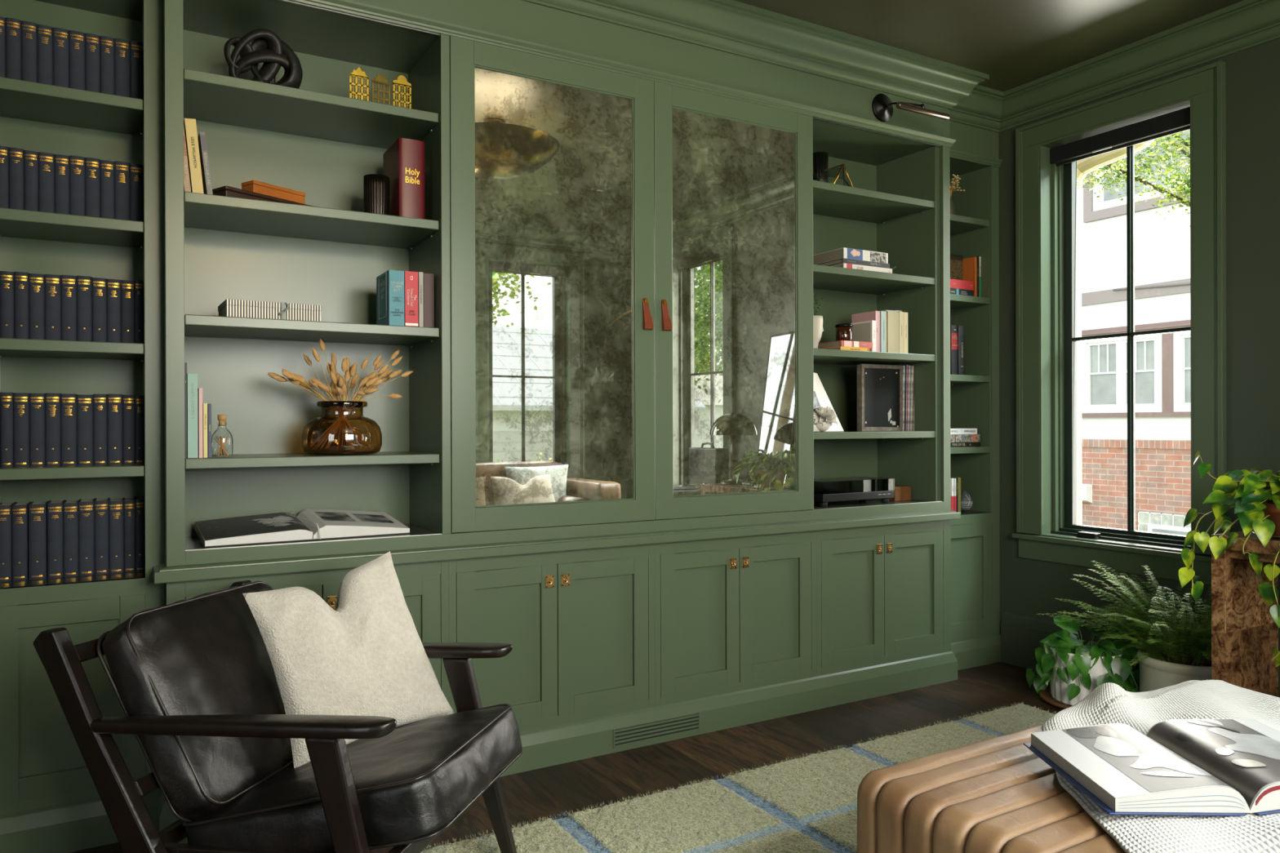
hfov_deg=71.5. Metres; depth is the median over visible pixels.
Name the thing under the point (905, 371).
vinyl record
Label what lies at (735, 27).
trim
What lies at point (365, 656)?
cushion
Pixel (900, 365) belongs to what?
vinyl record
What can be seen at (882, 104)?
picture light
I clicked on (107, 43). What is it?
book
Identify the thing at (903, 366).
vinyl record
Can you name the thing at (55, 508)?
book
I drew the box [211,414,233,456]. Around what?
bottle
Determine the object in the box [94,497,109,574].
book
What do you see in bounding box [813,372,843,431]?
framed portrait
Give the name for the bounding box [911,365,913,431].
vinyl record
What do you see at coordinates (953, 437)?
book
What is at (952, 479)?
book
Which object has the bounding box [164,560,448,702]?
base cabinet
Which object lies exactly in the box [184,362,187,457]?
book
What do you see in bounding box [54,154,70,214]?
book
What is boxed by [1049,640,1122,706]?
pot
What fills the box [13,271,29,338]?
book
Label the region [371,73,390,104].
house
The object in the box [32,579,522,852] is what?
armchair
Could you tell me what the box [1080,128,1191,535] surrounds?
house
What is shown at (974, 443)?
book
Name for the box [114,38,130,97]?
book
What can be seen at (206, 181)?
book
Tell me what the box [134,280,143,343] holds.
book
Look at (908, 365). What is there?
vinyl record
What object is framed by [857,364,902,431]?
picture frame
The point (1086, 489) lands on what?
vent
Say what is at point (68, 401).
book
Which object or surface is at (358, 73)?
house
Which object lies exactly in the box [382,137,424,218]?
book
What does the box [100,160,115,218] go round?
book
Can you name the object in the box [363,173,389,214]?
ribbed vase
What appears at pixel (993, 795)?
ottoman
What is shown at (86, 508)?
book
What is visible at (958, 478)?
book
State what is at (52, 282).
book
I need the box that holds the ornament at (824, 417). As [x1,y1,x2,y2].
[813,404,837,431]
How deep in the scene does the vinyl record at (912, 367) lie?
4.14 m
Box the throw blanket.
[1041,679,1279,852]
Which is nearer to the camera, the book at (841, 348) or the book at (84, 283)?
the book at (84, 283)
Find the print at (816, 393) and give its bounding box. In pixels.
[813,391,820,424]
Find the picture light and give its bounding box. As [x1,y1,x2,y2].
[871,93,950,121]
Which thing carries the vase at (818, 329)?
on the bookcase at (620, 233)
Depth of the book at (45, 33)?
2.54 m
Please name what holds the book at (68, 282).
on the bookcase at (51, 802)
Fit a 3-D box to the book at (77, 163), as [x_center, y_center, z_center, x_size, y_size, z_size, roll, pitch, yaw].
[-1.664,-0.686,2.636,0.038,0.196,0.134,0,0,-30]
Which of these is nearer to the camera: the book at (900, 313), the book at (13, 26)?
the book at (13, 26)
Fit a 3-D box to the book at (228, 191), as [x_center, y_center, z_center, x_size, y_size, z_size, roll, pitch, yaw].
[-1.184,-0.692,2.796,0.102,0.048,0.312,0,0,34]
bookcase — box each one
[0,0,164,852]
[162,0,956,566]
[949,120,1002,670]
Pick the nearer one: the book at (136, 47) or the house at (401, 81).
the book at (136, 47)
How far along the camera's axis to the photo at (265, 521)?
2.82 m
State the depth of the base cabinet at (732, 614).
3.45 m
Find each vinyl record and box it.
[900,364,907,424]
[901,364,906,431]
[902,365,905,431]
[906,364,908,431]
[907,365,910,431]
[908,365,911,431]
[910,366,913,431]
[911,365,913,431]
[912,365,914,431]
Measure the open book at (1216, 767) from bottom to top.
0.063 m
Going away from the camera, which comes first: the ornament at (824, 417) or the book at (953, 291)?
the ornament at (824, 417)
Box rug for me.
[420,701,1056,852]
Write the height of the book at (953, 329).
0.243 m
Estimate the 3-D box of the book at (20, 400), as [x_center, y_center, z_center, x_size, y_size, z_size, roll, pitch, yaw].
[-1.780,0.009,2.569,0.037,0.208,0.134,0,0,-30]
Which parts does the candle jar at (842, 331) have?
lid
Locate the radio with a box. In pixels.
[950,253,963,279]
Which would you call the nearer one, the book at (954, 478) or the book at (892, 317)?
the book at (892, 317)
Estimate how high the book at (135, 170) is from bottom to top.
0.195 m
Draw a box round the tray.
[1253,531,1279,540]
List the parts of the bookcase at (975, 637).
panel, panel, shelf, shelf, shelf, shelf, door, panel, bead moulding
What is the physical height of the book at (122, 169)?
0.196 m
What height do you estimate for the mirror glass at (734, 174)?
1.470 m
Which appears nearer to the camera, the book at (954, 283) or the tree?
the book at (954, 283)
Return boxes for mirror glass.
[474,66,632,506]
[671,107,795,496]
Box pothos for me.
[1026,615,1139,709]
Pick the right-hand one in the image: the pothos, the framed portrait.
the pothos
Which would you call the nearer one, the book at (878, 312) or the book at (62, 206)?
the book at (62, 206)
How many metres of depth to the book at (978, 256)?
4.41 m
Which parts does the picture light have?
arm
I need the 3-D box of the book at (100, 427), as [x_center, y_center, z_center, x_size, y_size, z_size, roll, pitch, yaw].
[-1.616,0.009,2.666,0.035,0.208,0.134,0,0,-30]
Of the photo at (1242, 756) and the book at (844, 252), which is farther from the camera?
the book at (844, 252)
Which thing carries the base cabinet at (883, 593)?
on the floor
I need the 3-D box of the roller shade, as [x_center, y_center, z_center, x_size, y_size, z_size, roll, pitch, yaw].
[2.132,-1.272,3.928,0.065,0.085,0.672,0,0,-30]
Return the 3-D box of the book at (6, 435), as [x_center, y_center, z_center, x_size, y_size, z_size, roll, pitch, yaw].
[-1.809,0.009,2.551,0.030,0.209,0.134,0,0,-30]
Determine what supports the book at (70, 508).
on the bookcase at (51, 802)
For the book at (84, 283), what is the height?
0.200 m
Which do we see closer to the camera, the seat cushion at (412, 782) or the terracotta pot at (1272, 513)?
the seat cushion at (412, 782)
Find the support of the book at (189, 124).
on the bookcase at (620, 233)
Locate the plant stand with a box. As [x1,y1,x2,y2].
[1211,530,1279,697]
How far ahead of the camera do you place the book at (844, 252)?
3.91 m
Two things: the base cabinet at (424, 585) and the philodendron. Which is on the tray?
the philodendron
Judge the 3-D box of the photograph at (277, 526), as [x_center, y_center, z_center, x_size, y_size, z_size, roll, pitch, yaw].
[-1.207,0.307,2.772,0.295,0.016,0.278,0,6,-32]
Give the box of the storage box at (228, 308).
[217,298,321,321]
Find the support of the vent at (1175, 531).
attached to the house at (1162, 362)
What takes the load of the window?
in the wall
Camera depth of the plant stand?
3.03 m
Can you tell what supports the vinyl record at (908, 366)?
on the bookcase at (620, 233)
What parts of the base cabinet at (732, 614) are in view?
door, door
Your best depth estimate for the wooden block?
4.09 m
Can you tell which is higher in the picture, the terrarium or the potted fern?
the terrarium
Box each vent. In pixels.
[613,712,700,748]
[1081,484,1092,502]
[1151,528,1187,535]
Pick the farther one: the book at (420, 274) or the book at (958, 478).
the book at (958, 478)
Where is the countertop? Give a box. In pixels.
[153,510,960,583]
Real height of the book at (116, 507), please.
0.214 m
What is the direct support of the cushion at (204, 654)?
on the armchair
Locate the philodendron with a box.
[1178,450,1279,666]
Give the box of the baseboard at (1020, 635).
[1000,611,1279,697]
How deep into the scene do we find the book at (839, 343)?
3.88 m
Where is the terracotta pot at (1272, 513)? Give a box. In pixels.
[1262,502,1279,536]
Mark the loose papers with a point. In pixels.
(881, 310)
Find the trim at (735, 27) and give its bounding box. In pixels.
[523,0,1279,132]
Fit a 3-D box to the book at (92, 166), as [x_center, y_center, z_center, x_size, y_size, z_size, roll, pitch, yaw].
[-1.631,-0.686,2.654,0.037,0.196,0.134,0,0,-30]
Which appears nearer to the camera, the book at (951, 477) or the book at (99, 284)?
the book at (99, 284)
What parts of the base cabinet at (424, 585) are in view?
door, door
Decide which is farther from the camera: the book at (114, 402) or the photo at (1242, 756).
the book at (114, 402)
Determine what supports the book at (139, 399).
on the bookcase at (51, 802)
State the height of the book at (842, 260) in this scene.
0.020 m
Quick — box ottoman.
[857,724,1126,852]
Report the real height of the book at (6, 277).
0.197 m
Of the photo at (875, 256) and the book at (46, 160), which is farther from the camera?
the photo at (875, 256)
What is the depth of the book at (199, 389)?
2.58 m
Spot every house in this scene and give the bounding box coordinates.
[349,66,368,101]
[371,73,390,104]
[392,75,411,108]
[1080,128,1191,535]
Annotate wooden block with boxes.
[888,484,911,501]
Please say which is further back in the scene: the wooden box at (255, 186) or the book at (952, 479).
the book at (952, 479)
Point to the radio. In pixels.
(956, 260)
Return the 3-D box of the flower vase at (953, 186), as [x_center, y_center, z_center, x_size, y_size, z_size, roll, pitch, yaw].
[1.540,-1.127,4.366,0.071,0.224,0.129,0,0,39]
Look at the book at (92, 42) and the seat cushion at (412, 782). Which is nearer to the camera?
the seat cushion at (412, 782)
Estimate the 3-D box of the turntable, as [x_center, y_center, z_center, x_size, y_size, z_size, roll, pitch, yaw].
[0.909,0.289,3.968,0.428,0.108,0.201,0,0,-31]
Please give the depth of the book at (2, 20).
2.49 m
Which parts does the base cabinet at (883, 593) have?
door, door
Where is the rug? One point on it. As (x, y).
(808, 804)
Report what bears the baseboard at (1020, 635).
attached to the wall
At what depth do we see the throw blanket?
2.08 m
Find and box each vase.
[267,338,412,454]
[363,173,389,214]
[813,151,828,182]
[813,293,826,348]
[950,173,964,214]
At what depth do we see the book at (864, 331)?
3.98 m
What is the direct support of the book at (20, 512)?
on the bookcase at (51, 802)
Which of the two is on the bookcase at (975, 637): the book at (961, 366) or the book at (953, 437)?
the book at (961, 366)
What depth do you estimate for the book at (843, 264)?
3.90 m
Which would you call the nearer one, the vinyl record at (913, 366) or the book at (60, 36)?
the book at (60, 36)
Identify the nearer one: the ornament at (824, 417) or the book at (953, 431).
the ornament at (824, 417)
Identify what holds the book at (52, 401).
on the bookcase at (51, 802)
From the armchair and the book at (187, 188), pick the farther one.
the book at (187, 188)
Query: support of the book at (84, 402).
on the bookcase at (51, 802)
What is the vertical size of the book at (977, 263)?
0.208 m
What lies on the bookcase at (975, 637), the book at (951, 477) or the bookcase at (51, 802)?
the book at (951, 477)
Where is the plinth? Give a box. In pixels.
[158,651,957,843]
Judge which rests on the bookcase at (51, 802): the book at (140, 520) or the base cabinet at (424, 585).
the book at (140, 520)
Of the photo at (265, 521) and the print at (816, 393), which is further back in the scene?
the print at (816, 393)
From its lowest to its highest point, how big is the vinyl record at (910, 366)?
0.304 m
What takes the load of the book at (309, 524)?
on the bookcase at (620, 233)
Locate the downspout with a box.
[1076,139,1154,524]
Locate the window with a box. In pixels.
[1012,60,1226,585]
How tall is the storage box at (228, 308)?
0.060 m
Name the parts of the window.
sill, sash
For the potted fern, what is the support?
on the floor
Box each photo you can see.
[250,515,303,526]
[870,251,886,262]
[1062,724,1231,792]
[1146,719,1279,807]
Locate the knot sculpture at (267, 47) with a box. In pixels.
[223,28,302,88]
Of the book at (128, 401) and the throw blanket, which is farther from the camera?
the book at (128, 401)
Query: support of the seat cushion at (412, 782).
on the armchair
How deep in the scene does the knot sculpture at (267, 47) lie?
2.72 m
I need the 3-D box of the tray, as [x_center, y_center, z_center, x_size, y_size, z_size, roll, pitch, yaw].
[2.151,0.360,2.922,0.228,0.014,0.228,0,0,-30]
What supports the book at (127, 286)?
on the bookcase at (51, 802)
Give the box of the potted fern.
[1035,560,1211,692]
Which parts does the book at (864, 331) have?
panel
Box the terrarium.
[813,163,853,186]
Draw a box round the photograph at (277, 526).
[195,512,311,540]
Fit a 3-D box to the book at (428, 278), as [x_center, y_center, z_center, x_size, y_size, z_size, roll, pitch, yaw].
[-0.733,-0.412,2.990,0.034,0.181,0.160,0,0,-30]
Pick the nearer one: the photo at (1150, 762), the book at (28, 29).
the photo at (1150, 762)
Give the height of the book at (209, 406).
0.157 m
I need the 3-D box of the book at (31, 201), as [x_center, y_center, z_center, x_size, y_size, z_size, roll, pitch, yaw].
[-1.760,-0.685,2.579,0.034,0.194,0.134,0,0,-30]
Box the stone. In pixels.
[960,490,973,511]
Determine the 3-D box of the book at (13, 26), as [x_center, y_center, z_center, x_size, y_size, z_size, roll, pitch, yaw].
[-1.795,-1.044,2.558,0.036,0.209,0.134,0,0,-30]
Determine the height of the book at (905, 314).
0.194 m
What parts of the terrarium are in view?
glass pane, bright frame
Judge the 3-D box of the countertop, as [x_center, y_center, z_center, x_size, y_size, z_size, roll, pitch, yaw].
[-0.040,0.407,3.430,3.228,0.040,0.423,0,0,-30]
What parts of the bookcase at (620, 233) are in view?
shelf, shelf, shelf, shelf, door, panel, panel, bead moulding, door, shelf, shelf, shelf, shelf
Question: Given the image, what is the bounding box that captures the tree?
[1080,129,1190,226]
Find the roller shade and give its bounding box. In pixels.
[1049,106,1190,166]
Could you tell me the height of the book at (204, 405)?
0.158 m
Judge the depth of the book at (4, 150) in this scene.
2.49 m
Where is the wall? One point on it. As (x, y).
(1028, 588)
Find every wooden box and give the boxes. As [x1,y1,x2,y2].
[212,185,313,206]
[241,179,305,204]
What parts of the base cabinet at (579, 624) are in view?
door, door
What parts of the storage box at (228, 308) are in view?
lid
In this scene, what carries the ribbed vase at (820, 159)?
on the bookcase at (620, 233)
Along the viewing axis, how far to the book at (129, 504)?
2.65 m
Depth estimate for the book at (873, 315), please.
4.01 m
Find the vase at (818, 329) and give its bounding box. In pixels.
[813,293,826,348]
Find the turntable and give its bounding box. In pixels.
[813,476,894,506]
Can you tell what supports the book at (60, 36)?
on the bookcase at (51, 802)
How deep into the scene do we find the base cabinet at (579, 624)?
3.09 m
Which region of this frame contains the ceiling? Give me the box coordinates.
[525,0,1243,120]
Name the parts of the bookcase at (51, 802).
shelf, shelf, panel, shelf, shelf, panel, panel, door, panel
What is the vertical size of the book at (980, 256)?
0.210 m
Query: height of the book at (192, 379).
0.243 m
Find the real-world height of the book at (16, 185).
0.197 m
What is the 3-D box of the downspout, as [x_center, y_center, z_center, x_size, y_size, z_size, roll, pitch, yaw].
[2.393,-0.222,4.492,0.119,4.050,0.517,0,0,-39]
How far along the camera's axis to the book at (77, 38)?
2.58 m
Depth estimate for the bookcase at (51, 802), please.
2.55 m
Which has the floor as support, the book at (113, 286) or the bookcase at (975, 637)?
the bookcase at (975, 637)
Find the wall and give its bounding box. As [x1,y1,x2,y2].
[952,37,1279,669]
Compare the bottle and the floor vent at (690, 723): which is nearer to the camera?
the bottle
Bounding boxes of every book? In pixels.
[0,16,5,77]
[0,145,8,208]
[0,271,14,338]
[0,392,13,466]
[0,502,15,582]
[5,17,21,79]
[8,146,24,209]
[11,501,31,581]
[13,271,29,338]
[13,392,29,466]
[21,20,37,82]
[23,150,39,211]
[28,273,44,339]
[28,500,48,579]
[29,393,45,466]
[37,24,53,84]
[38,151,54,213]
[44,274,61,340]
[44,393,61,466]
[47,499,65,577]
[53,26,69,87]
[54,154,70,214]
[60,393,76,466]
[61,275,76,341]
[62,499,79,577]
[69,30,85,90]
[69,155,85,215]
[76,275,92,341]
[76,394,93,465]
[78,497,95,575]
[84,32,100,92]
[84,157,100,217]
[92,277,106,342]
[93,394,107,465]
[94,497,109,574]
[100,35,115,94]
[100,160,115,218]
[106,279,121,342]
[106,394,123,464]
[108,497,124,573]
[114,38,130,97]
[114,160,129,220]
[120,280,134,342]
[122,395,135,464]
[124,497,135,572]
[129,163,142,221]
[130,40,142,99]
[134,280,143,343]
[134,395,143,464]
[135,497,144,572]
[183,118,204,193]
[183,128,191,192]
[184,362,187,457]
[186,373,198,457]
[193,509,410,547]
[197,131,213,194]
[197,387,202,457]
[202,403,207,457]
[207,404,211,457]
[376,269,404,325]
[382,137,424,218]
[404,271,417,326]
[417,271,423,327]
[423,273,434,327]
[813,247,888,264]
[817,257,889,268]
[817,340,872,348]
[825,346,870,351]
[831,262,895,273]
[850,320,875,351]
[851,311,877,351]
[877,311,880,351]
[880,311,886,351]
[886,311,899,352]
[898,311,903,353]
[903,311,907,353]
[950,279,973,290]
[950,288,973,296]
[950,324,957,374]
[950,428,977,434]
[950,434,979,442]
[950,441,980,447]
[951,476,960,512]
[951,477,957,511]
[951,478,954,511]
[954,478,955,511]
[957,325,964,374]
[962,257,977,296]
[976,256,978,297]
[977,256,979,297]
[979,256,981,297]
[1023,717,1279,816]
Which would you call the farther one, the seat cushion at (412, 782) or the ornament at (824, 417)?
the ornament at (824, 417)
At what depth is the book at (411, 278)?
2.88 m
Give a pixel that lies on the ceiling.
(1015, 42)
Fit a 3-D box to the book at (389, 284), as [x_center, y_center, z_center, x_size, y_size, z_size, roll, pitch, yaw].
[-0.824,-0.411,2.930,0.050,0.181,0.166,0,0,-30]
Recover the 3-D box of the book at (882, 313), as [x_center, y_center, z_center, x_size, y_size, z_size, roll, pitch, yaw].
[1.057,-0.422,4.046,0.032,0.191,0.141,0,0,-30]
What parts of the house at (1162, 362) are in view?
glass, window head trim, window trim, glass, glass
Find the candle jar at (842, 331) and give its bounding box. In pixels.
[835,324,853,341]
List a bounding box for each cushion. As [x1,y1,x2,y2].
[102,582,293,820]
[185,706,522,852]
[242,551,454,768]
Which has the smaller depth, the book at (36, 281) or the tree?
the book at (36, 281)
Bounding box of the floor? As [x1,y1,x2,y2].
[68,662,1063,852]
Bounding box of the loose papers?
[880,310,902,311]
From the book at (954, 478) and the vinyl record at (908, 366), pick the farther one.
the book at (954, 478)
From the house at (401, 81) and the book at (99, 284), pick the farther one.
the house at (401, 81)
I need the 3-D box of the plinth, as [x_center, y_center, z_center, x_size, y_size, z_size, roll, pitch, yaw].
[0.031,1.097,3.311,3.208,0.128,0.125,0,0,-30]
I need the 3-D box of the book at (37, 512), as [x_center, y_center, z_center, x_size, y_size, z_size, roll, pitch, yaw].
[-1.747,0.328,2.587,0.043,0.213,0.134,0,0,-30]
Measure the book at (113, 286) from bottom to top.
0.196 m
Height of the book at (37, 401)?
0.208 m
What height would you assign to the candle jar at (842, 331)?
0.079 m
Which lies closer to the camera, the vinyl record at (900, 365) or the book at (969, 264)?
the vinyl record at (900, 365)
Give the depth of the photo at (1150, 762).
1.77 m
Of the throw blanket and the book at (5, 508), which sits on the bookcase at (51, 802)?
the book at (5, 508)
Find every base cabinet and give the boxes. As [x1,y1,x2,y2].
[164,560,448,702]
[448,543,654,732]
[654,530,816,706]
[816,520,951,676]
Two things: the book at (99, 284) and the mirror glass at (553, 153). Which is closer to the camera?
the book at (99, 284)
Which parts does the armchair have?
post, rail, post, arm, rail, leg, rail, arm, leg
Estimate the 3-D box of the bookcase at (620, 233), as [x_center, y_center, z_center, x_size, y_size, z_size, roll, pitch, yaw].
[-0.045,-0.595,3.432,3.208,1.967,0.416,0,0,-30]
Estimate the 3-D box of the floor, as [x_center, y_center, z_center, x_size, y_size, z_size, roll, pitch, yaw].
[0.272,1.203,1.474,5.540,0.080,4.220,0,0,-30]
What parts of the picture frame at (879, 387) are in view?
black panel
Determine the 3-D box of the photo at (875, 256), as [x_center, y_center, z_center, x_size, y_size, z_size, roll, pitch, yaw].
[1.054,-0.748,3.936,0.096,0.042,0.001,0,0,-30]
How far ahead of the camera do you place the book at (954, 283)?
4.33 m
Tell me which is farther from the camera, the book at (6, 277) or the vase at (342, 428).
the vase at (342, 428)

